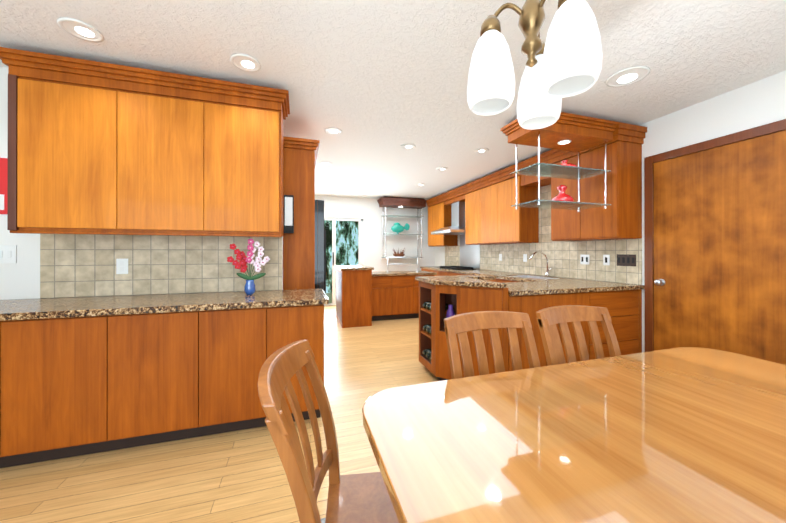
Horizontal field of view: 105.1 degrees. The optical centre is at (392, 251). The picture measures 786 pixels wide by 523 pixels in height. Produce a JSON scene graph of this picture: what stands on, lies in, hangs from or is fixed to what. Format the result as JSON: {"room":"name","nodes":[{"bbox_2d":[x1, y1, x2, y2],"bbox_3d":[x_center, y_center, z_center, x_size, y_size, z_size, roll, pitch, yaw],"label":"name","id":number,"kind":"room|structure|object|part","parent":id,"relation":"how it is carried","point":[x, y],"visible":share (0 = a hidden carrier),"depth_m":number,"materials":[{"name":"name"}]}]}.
{"room":"kitchen","nodes":[
{"label":"kitchen","id":0,"kind":"room"},
{"bbox_2d":[0,67,282,299],"bbox_3d":[-3.332,-0.032,2.036,4.860,2.570,0.120,0,0,-17],"label":"wall","id":1,"kind":"structure","parent":0,"point":[20,279],"depth_m":2.17,"materials":[{"name":"white paint"}]},
{"bbox_2d":[0,158,7,213],"bbox_3d":[-2.850,-0.467,2.119,0.210,0.400,0.007,0,0,-17],"label":"wall sign","id":2,"kind":"object","parent":1,"relation":"attached to","point":[3,181],"visible":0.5,"depth_m":2.14,"materials":[{"name":"red"}]},
{"bbox_2d":[0,245,16,262],"bbox_3d":[-2.761,0.018,2.144,0.115,0.130,0.011,0,0,-17],"label":"light switch","id":3,"kind":"object","parent":1,"relation":"attached to","point":[8,253],"visible":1,"depth_m":2.15,"materials":[{"name":"white plastic"}]},
{"bbox_2d":[0,55,119,234],"bbox_3d":[-2.223,-0.675,2.146,0.567,1.077,0.329,0,0,-17],"label":"upper cabinet","id":4,"kind":"object","parent":1,"relation":"attached to","point":[96,147],"depth_m":1.99,"materials":[{"name":"brown wood"}]},
{"bbox_2d":[40,234,281,297],"bbox_3d":[-1.785,0.103,2.448,1.660,0.475,0.011,0,0,-17],"label":"backsplash","id":5,"kind":"structure","parent":1,"relation":"attached to","point":[77,265],"depth_m":2.39,"materials":[{"name":"tile"}]},
{"bbox_2d":[116,259,127,273],"bbox_3d":[-2.104,0.114,2.338,0.075,0.120,0.008,0,0,-17],"label":"electrical outlet","id":6,"kind":"object","parent":5,"relation":"attached to","point":[121,266],"visible":1,"depth_m":2.33,"materials":[{"name":"white plastic"}]},
{"bbox_2d":[120,75,215,235],"bbox_3d":[-1.702,-0.675,2.308,0.525,1.077,0.329,0,0,-17],"label":"upper cabinet","id":7,"kind":"object","parent":1,"relation":"attached to","point":[162,120],"depth_m":2.15,"materials":[{"name":"brown wood"}]},
{"bbox_2d":[204,87,283,236],"bbox_3d":[-1.193,-0.675,2.467,0.540,1.077,0.329,0,0,-17],"label":"upper cabinet","id":8,"kind":"object","parent":1,"relation":"attached to","point":[243,130],"depth_m":2.31,"materials":[{"name":"brown wood"}]},
{"bbox_2d":[0,293,439,522],"bbox_3d":[-1.649,1.284,2.600,8.650,0.060,13.200,0,0,-17],"label":"floor","id":9,"kind":"structure","parent":0,"point":[239,476],"depth_m":1.73,"materials":[{"name":"brown wood"}]},
{"bbox_2d":[0,316,107,467],"bbox_3d":[-2.046,0.818,2.041,0.480,0.870,0.626,0,0,-17],"label":"base cabinet","id":10,"kind":"object","parent":9,"relation":"on","point":[73,386],"depth_m":1.74,"materials":[{"name":"brown wood"}]},
{"bbox_2d":[108,311,199,450],"bbox_3d":[-1.587,0.818,2.183,0.480,0.870,0.626,0,0,-17],"label":"base cabinet","id":11,"kind":"object","parent":9,"relation":"on","point":[154,358],"depth_m":1.89,"materials":[{"name":"brown wood"}]},
{"bbox_2d":[200,307,267,436],"bbox_3d":[-1.163,0.819,2.316,0.410,0.870,0.626,0,0,-17],"label":"base cabinet","id":12,"kind":"object","parent":9,"relation":"on","point":[233,342],"depth_m":2.02,"materials":[{"name":"brown wood"}]},
{"bbox_2d":[268,305,323,421],"bbox_3d":[-0.781,0.819,2.435,0.390,0.870,0.626,0,0,-17],"label":"base cabinet","id":13,"kind":"object","parent":9,"relation":"on","point":[287,325],"depth_m":2.15,"materials":[{"name":"brown wood"}]},
{"bbox_2d":[0,289,328,320],"bbox_3d":[-2.820,0.361,1.786,4.730,0.040,0.653,0,0,-17],"label":"countertop","id":14,"kind":"structure","parent":13,"relation":"on","point":[28,309],"depth_m":2.02,"materials":[{"name":"stone"}]},
{"bbox_2d":[227,238,269,294],"bbox_3d":[-1.147,0.118,2.402,0.311,0.445,0.084,0,0,-17],"label":"flower vase","id":15,"kind":"object","parent":14,"relation":"on","point":[249,288],"visible":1,"depth_m":2.38,"materials":[{"name":"blue"}]},
{"bbox_2d":[283,136,325,293],"bbox_3d":[-1.288,0.085,3.246,1.100,2.340,0.955,0,0,-17],"label":"tall cabinet","id":16,"kind":"object","parent":9,"relation":"on","point":[304,255],"visible":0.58,"depth_m":2.92,"materials":[{"name":"brown wood"}]},
{"bbox_2d":[284,195,293,232],"bbox_3d":[-0.991,-0.355,2.858,0.090,0.360,0.052,0,0,-17],"label":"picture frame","id":17,"kind":"object","parent":16,"relation":"attached to","point":[288,213],"visible":1,"depth_m":2.84,"materials":[{"name":"black"}]},
{"bbox_2d":[336,269,434,327],"bbox_3d":[-0.110,0.784,5.636,1.805,0.950,0.880,0,0,-17],"label":"kitchen island","id":18,"kind":"object","parent":9,"relation":"on","point":[365,298],"visible":0.77,"depth_m":5.39,"materials":[{"name":"brown wood"}]},
{"bbox_2d":[334,265,436,275],"bbox_3d":[-0.108,0.353,5.638,1.860,0.169,0.940,0,0,-17],"label":"island countertop","id":19,"kind":"structure","parent":18,"relation":"on","point":[377,273],"depth_m":5.49,"materials":[{"name":"stone"}]},
{"bbox_2d":[387,257,418,271],"bbox_3d":[0.195,0.248,5.878,0.680,0.300,0.060,0,0,-17],"label":"rack","id":20,"kind":"object","parent":19,"relation":"on","point":[404,263],"visible":1,"depth_m":5.90,"materials":[{"name":"grey metal"}]},
{"bbox_2d":[419,280,507,380],"bbox_3d":[0.795,0.785,2.991,0.808,0.940,0.869,0,0,-17],"label":"base cabinet","id":21,"kind":"object","parent":9,"relation":"on","point":[439,297],"depth_m":2.83,"materials":[{"name":"brown wood"}]},
{"bbox_2d":[424,301,430,308],"bbox_3d":[0.437,0.568,3.139,0.188,0.075,0.075,0,0,-17],"label":"wine bottle","id":22,"kind":"object","parent":21,"relation":"in","point":[425,303],"depth_m":3.18,"materials":[{"name":"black glass"}]},
{"bbox_2d":[424,349,430,356],"bbox_3d":[0.437,1.076,3.138,0.188,0.075,0.075,0,0,-17],"label":"wine bottle","id":23,"kind":"object","parent":21,"relation":"in","point":[428,350],"depth_m":3.18,"materials":[{"name":"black glass"}]},
{"bbox_2d":[424,324,430,331],"bbox_3d":[0.437,0.813,3.139,0.188,0.075,0.075,0,0,-17],"label":"wine bottle","id":24,"kind":"object","parent":21,"relation":"in","point":[428,325],"depth_m":3.18,"materials":[{"name":"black glass"}]},
{"bbox_2d":[428,303,447,310],"bbox_3d":[0.464,0.568,3.053,0.188,0.075,0.075,0,0,-17],"label":"wine bottle","id":25,"kind":"object","parent":21,"relation":"in","point":[429,304],"depth_m":3.05,"materials":[{"name":"clear glass"}]},
{"bbox_2d":[446,305,454,317],"bbox_3d":[0.555,0.634,2.902,0.083,0.240,0.083,0,0,-17],"label":"vase","id":26,"kind":"object","parent":21,"relation":"in","point":[450,312],"visible":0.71,"depth_m":2.88,"materials":[{"name":"purple"}]},
{"bbox_3d":[0.622,0.755,2.913,0.423,0.850,0.823,0,0,-17],"label":"kitchen peninsula panel","id":27,"kind":"part","parent":21,"relation":"part of","materials":[{"name":"brown wood"}]},
{"bbox_2d":[421,269,534,282],"bbox_3d":[1.520,0.823,5.396,0.625,0.870,3.748,0,0,-17],"label":"base cabinet","id":28,"kind":"object","parent":9,"relation":"on","point":[441,273],"visible":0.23,"depth_m":5.72,"materials":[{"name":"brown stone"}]},
{"bbox_2d":[508,289,641,370],"bbox_3d":[1.692,0.820,3.155,1.636,0.870,0.630,0,0,-17],"label":"base cabinet","id":29,"kind":"object","parent":9,"relation":"on","point":[624,307],"visible":0.42,"depth_m":2.89,"materials":[{"name":"brown wood"}]},
{"bbox_2d":[415,275,643,295],"bbox_3d":[1.408,0.328,3.188,2.155,0.110,0.920,0,0,-17],"label":"countertop","id":30,"kind":"structure","parent":29,"relation":"on","point":[543,287],"depth_m":2.95,"materials":[{"name":"stone"}]},
{"bbox_3d":[0.952,1.244,-0.119,3.500,0.012,3.660,0,0,-17],"label":"rug","id":31,"kind":"object","parent":9,"relation":"on","visible":0},
{"bbox_2d":[258,340,398,522],"bbox_3d":[-0.054,0.766,0.851,0.583,0.947,0.454,0,0,-8],"label":"chair","id":32,"kind":"object","parent":31,"relation":"on","point":[360,498],"visible":0.88,"depth_m":0.89,"materials":[{"name":"brown wood"}]},
{"bbox_2d":[444,311,539,378],"bbox_3d":[0.516,0.766,1.204,0.454,0.947,0.584,0,0,-17],"label":"chair","id":33,"kind":"object","parent":31,"relation":"on","point":[463,324],"visible":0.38,"depth_m":1.41,"materials":[{"name":"brown wood"}]},
{"bbox_2d":[362,347,785,522],"bbox_3d":[1.088,0.864,0.217,1.840,0.748,2.320,0,0,-17],"label":"dining table","id":34,"kind":"object","parent":31,"relation":"on","point":[686,435],"visible":1,"depth_m":0.78,"materials":[{"name":"brown wood"}]},
{"bbox_2d":[536,305,620,365],"bbox_3d":[1.006,0.766,1.357,0.450,0.947,0.585,0,0,-17],"label":"chair","id":35,"kind":"object","parent":31,"relation":"on","point":[549,319],"visible":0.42,"depth_m":1.56,"materials":[{"name":"brown wood"}]},
{"bbox_2d":[315,195,434,271],"bbox_3d":[-0.940,-0.024,7.301,4.200,2.570,0.150,0,0,-17],"label":"wall","id":36,"kind":"structure","parent":0,"point":[370,212],"depth_m":7.45,"materials":[{"name":"white paint"}]},
{"bbox_2d":[324,218,362,305],"bbox_3d":[-1.404,0.231,7.127,1.416,2.066,0.105,0,0,-17],"label":"sliding glass door","id":37,"kind":"structure","parent":36,"relation":"in","point":[360,244],"depth_m":7.12,"materials":[{"name":"white"}]},
{"bbox_2d":[0,0,785,199],"bbox_3d":[-1.315,-1.347,1.530,8.650,0.060,10.950,0,0,-17],"label":"ceiling","id":38,"kind":"structure","parent":0,"point":[378,83],"depth_m":2.04,"materials":[{"name":"white paint"}]},
{"bbox_2d":[57,17,103,42],"bbox_3d":[-1.851,-1.312,1.787,0.194,0.009,0.194,0,0,-17],"label":"recessed light","id":39,"kind":"object","parent":38,"relation":"in","point":[80,29],"visible":1,"depth_m":1.78,"materials":[{"name":"white plastic"}]},
{"bbox_2d":[230,54,260,71],"bbox_3d":[-1.025,-1.312,2.097,0.194,0.009,0.194,0,0,-17],"label":"recessed light","id":40,"kind":"object","parent":38,"relation":"in","point":[244,62],"visible":1,"depth_m":2.09,"materials":[{"name":"white plastic"}]},
{"bbox_2d":[319,162,331,165],"bbox_3d":[-1.003,-1.308,4.481,0.184,0.009,0.184,0,0,-17],"label":"recessed light","id":41,"kind":"object","parent":38,"relation":"in","point":[325,163],"visible":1,"depth_m":4.47,"materials":[{"name":"white plastic"}]},
{"bbox_2d":[325,127,341,134],"bbox_3d":[-0.648,-1.310,3.272,0.184,0.009,0.184,0,0,-17],"label":"recessed light","id":42,"kind":"object","parent":38,"relation":"in","point":[333,130],"visible":0.98,"depth_m":3.26,"materials":[{"name":"white plastic"}]},
{"bbox_2d":[377,196,426,258],"bbox_3d":[0.215,-0.568,7.367,1.144,1.479,0.408,0,0,-17],"label":"shelf","id":43,"kind":"object","parent":38,"relation":"hanging from","point":[402,202],"visible":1,"depth_m":7.27,"materials":[{"name":"brown wood"}]},
{"bbox_2d":[393,248,404,256],"bbox_3d":[0.149,0.019,7.352,0.333,0.238,0.295,0,0,-17],"label":"bowl","id":44,"kind":"object","parent":43,"relation":"on","point":[397,254],"visible":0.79,"depth_m":7.28,"materials":[{"name":"brown"}]},
{"bbox_2d":[391,223,409,233],"bbox_3d":[0.183,-0.571,7.363,0.481,0.280,0.070,0,0,-17],"label":"fish","id":45,"kind":"object","parent":43,"relation":"on","point":[397,228],"visible":1,"depth_m":7.33},
{"bbox_2d":[401,144,414,148],"bbox_3d":[0.187,-1.309,3.752,0.184,0.009,0.184,0,0,-17],"label":"recessed light","id":46,"kind":"object","parent":38,"relation":"in","point":[407,146],"visible":1,"depth_m":3.74,"materials":[{"name":"white plastic"}]},
{"bbox_2d":[436,167,447,170],"bbox_3d":[0.776,-1.308,4.753,0.184,0.009,0.184,0,0,-17],"label":"recessed light","id":47,"kind":"object","parent":38,"relation":"in","point":[442,168],"visible":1,"depth_m":4.73,"materials":[{"name":"white plastic"}]},
{"bbox_2d":[474,148,488,152],"bbox_3d":[1.145,-1.309,3.904,0.184,0.009,0.184,0,0,-17],"label":"recessed light","id":48,"kind":"object","parent":38,"relation":"in","point":[481,150],"visible":1,"depth_m":3.89,"materials":[{"name":"white plastic"}]},
{"bbox_2d":[467,0,601,129],"bbox_3d":[0.494,-0.917,1.052,0.427,0.801,0.406,0,0,-17],"label":"chandelier","id":49,"kind":"object","parent":38,"relation":"hanging from","point":[564,60],"visible":1,"depth_m":1.01,"materials":[{"name":"white glass"}]},
{"bbox_2d":[500,112,617,212],"bbox_3d":[1.649,-0.872,3.013,0.992,0.884,0.480,0,0,-17],"label":"shelf","id":50,"kind":"object","parent":38,"relation":"hanging from","point":[572,132],"visible":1,"depth_m":2.94,"materials":[{"name":"brown wood"}]},
{"bbox_2d":[551,185,573,201],"bbox_3d":[1.681,-0.569,2.991,0.210,0.192,0.210,0,0,-17],"label":"glass vase","id":51,"kind":"object","parent":50,"relation":"on","point":[562,195],"visible":0.83,"depth_m":2.94,"materials":[{"name":"red glass"}]},
{"bbox_2d":[559,160,577,166],"bbox_3d":[1.703,-0.859,2.988,0.236,0.102,0.236,0,0,-17],"label":"glass lid","id":52,"kind":"object","parent":50,"relation":"on","point":[564,162],"visible":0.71,"depth_m":2.91,"materials":[{"name":"red glass"}]},
{"bbox_2d":[606,66,649,86],"bbox_3d":[1.761,-1.311,2.263,0.264,0.009,0.264,0,0,-17],"label":"recessed light","id":53,"kind":"object","parent":38,"relation":"in","point":[627,76],"visible":1,"depth_m":2.25,"materials":[{"name":"white plastic"}]},
{"bbox_2d":[435,71,785,352],"bbox_3d":[2.728,-0.031,2.788,0.120,2.570,10.950,0,0,-17],"label":"wall","id":54,"kind":"structure","parent":0,"point":[756,104],"depth_m":2.57,"materials":[{"name":"white paint"}]},
{"bbox_2d":[426,198,433,245],"bbox_3d":[1.079,-0.668,7.265,0.366,1.077,0.428,0,0,-17],"label":"upper cabinet","id":55,"kind":"object","parent":54,"relation":"attached to","point":[430,205],"depth_m":7.21,"materials":[{"name":"brown wood"}]},
{"bbox_2d":[434,198,441,245],"bbox_3d":[1.206,-0.668,6.858,0.366,1.077,0.424,0,0,-17],"label":"upper cabinet","id":56,"kind":"object","parent":54,"relation":"attached to","point":[437,201],"depth_m":6.86,"materials":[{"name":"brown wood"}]},
{"bbox_2d":[431,201,464,234],"bbox_3d":[1.259,-0.691,6.180,0.652,0.640,0.880,0,0,-17],"label":"range hood","id":57,"kind":"object","parent":54,"relation":"attached to","point":[457,227],"visible":0.75,"depth_m":6.07,"materials":[{"name":"silver metal"}]},
{"bbox_2d":[442,190,461,245],"bbox_3d":[1.403,-0.669,6.224,0.366,1.077,0.904,0,0,-17],"label":"upper cabinet","id":58,"kind":"object","parent":54,"relation":"attached to","point":[447,199],"depth_m":6.62,"materials":[{"name":"brown wood"}]},
{"bbox_2d":[462,182,477,244],"bbox_3d":[1.611,-0.670,5.558,0.366,1.077,0.491,0,0,-17],"label":"upper cabinet","id":59,"kind":"object","parent":54,"relation":"attached to","point":[469,194],"depth_m":5.53,"materials":[{"name":"brown wood"}]},
{"bbox_2d":[478,178,493,244],"bbox_3d":[1.757,-0.671,5.089,0.366,1.077,0.493,0,0,-17],"label":"upper cabinet","id":60,"kind":"object","parent":54,"relation":"attached to","point":[492,216],"depth_m":5.09,"materials":[{"name":"brown wood"}]},
{"bbox_2d":[420,266,584,281],"bbox_3d":[1.506,0.452,5.392,0.662,0.212,3.748,0,0,-17],"label":"countertop","id":61,"kind":"structure","parent":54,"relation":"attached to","point":[520,277],"depth_m":4.48,"materials":[{"name":"stone"}]},
{"bbox_2d":[437,266,475,269],"bbox_3d":[1.278,0.326,6.132,0.460,0.042,0.760,0,0,-17],"label":"cooktop","id":62,"kind":"object","parent":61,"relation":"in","point":[457,267],"visible":1,"depth_m":5.86,"materials":[{"name":"black"}]},
{"bbox_2d":[530,251,551,276],"bbox_3d":[2.021,0.170,4.118,0.328,0.347,0.099,0,0,-17],"label":"faucet","id":63,"kind":"object","parent":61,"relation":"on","point":[547,272],"visible":1,"depth_m":4.16,"materials":[{"name":"silver metal"}]},
{"bbox_2d":[494,166,529,243],"bbox_3d":[1.903,-0.671,4.618,0.366,1.077,0.492,0,0,-17],"label":"upper cabinet","id":64,"kind":"object","parent":54,"relation":"attached to","point":[505,216],"depth_m":4.60,"materials":[{"name":"brown wood"}]},
{"bbox_2d":[518,154,549,241],"bbox_3d":[2.062,-0.672,4.110,0.366,1.077,0.573,0,0,-17],"label":"upper cabinet","id":65,"kind":"object","parent":54,"relation":"attached to","point":[528,218],"depth_m":4.36,"materials":[{"name":"brown wood"}]},
{"bbox_2d":[445,185,641,284],"bbox_3d":[1.910,-0.295,5.189,0.012,1.279,4.378,0,0,-17],"label":"backsplash","id":66,"kind":"structure","parent":54,"relation":"attached to","point":[563,257],"depth_m":4.10,"materials":[{"name":"tile"}]},
{"bbox_2d":[460,235,479,268],"bbox_3d":[1.577,-0.007,6.226,0.006,0.707,0.760,0,0,-17],"label":"backsplash panel","id":67,"kind":"object","parent":66,"relation":"attached to","point":[469,255],"visible":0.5,"depth_m":6.21,"materials":[{"name":"grey metal"}]},
{"bbox_2d":[523,254,526,261],"bbox_3d":[2.055,0.097,4.686,0.010,0.120,0.075,0,0,-17],"label":"electrical outlet plate","id":68,"kind":"object","parent":66,"relation":"attached to","point":[524,257],"visible":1,"depth_m":4.68,"materials":[{"name":"white plastic"}]},
{"bbox_2d":[580,255,588,263],"bbox_3d":[2.361,0.096,3.704,0.010,0.120,0.120,0,0,-17],"label":"electrical outlet plate","id":69,"kind":"object","parent":66,"relation":"attached to","point":[584,259],"visible":1,"depth_m":3.71,"materials":[{"name":"white plastic"}]},
{"bbox_2d":[603,255,609,264],"bbox_3d":[2.442,0.095,3.444,0.010,0.120,0.075,0,0,-17],"label":"electrical outlet plate","id":70,"kind":"object","parent":66,"relation":"attached to","point":[606,259],"visible":1,"depth_m":3.44,"materials":[{"name":"white plastic"}]},
{"bbox_2d":[617,254,635,265],"bbox_3d":[2.507,0.093,3.237,0.010,0.125,0.200,0,0,-17],"label":"switch plate","id":71,"kind":"object","parent":66,"relation":"attached to","point":[626,260],"visible":1,"depth_m":3.23,"materials":[{"name":"brown"}]},
{"bbox_2d":[546,150,577,240],"bbox_3d":[2.208,-0.673,3.639,0.366,1.077,0.413,0,0,-17],"label":"upper cabinet","id":72,"kind":"object","parent":54,"relation":"attached to","point":[564,223],"depth_m":3.60,"materials":[{"name":"brown wood"}]},
{"bbox_2d":[578,126,645,240],"bbox_3d":[2.334,-0.673,3.236,0.366,1.077,0.432,0,0,-17],"label":"upper cabinet","id":73,"kind":"object","parent":54,"relation":"attached to","point":[622,219],"depth_m":3.07,"materials":[{"name":"brown wood"}]},
{"bbox_2d":[644,119,785,364],"bbox_3d":[2.682,0.150,2.558,0.102,2.208,1.010,0,0,-17],"label":"door","id":74,"kind":"structure","parent":54,"relation":"in","point":[714,243],"depth_m":2.51,"materials":[{"name":"brown wood"}]},
{"label":"outside","id":75,"kind":"structure","parent":0,"visible":0},
{"bbox_2d":[324,220,357,292],"bbox_3d":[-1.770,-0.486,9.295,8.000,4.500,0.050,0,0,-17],"label":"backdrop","id":76,"kind":"structure","parent":75,"point":[343,256],"depth_m":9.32,"materials":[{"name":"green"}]}
]}

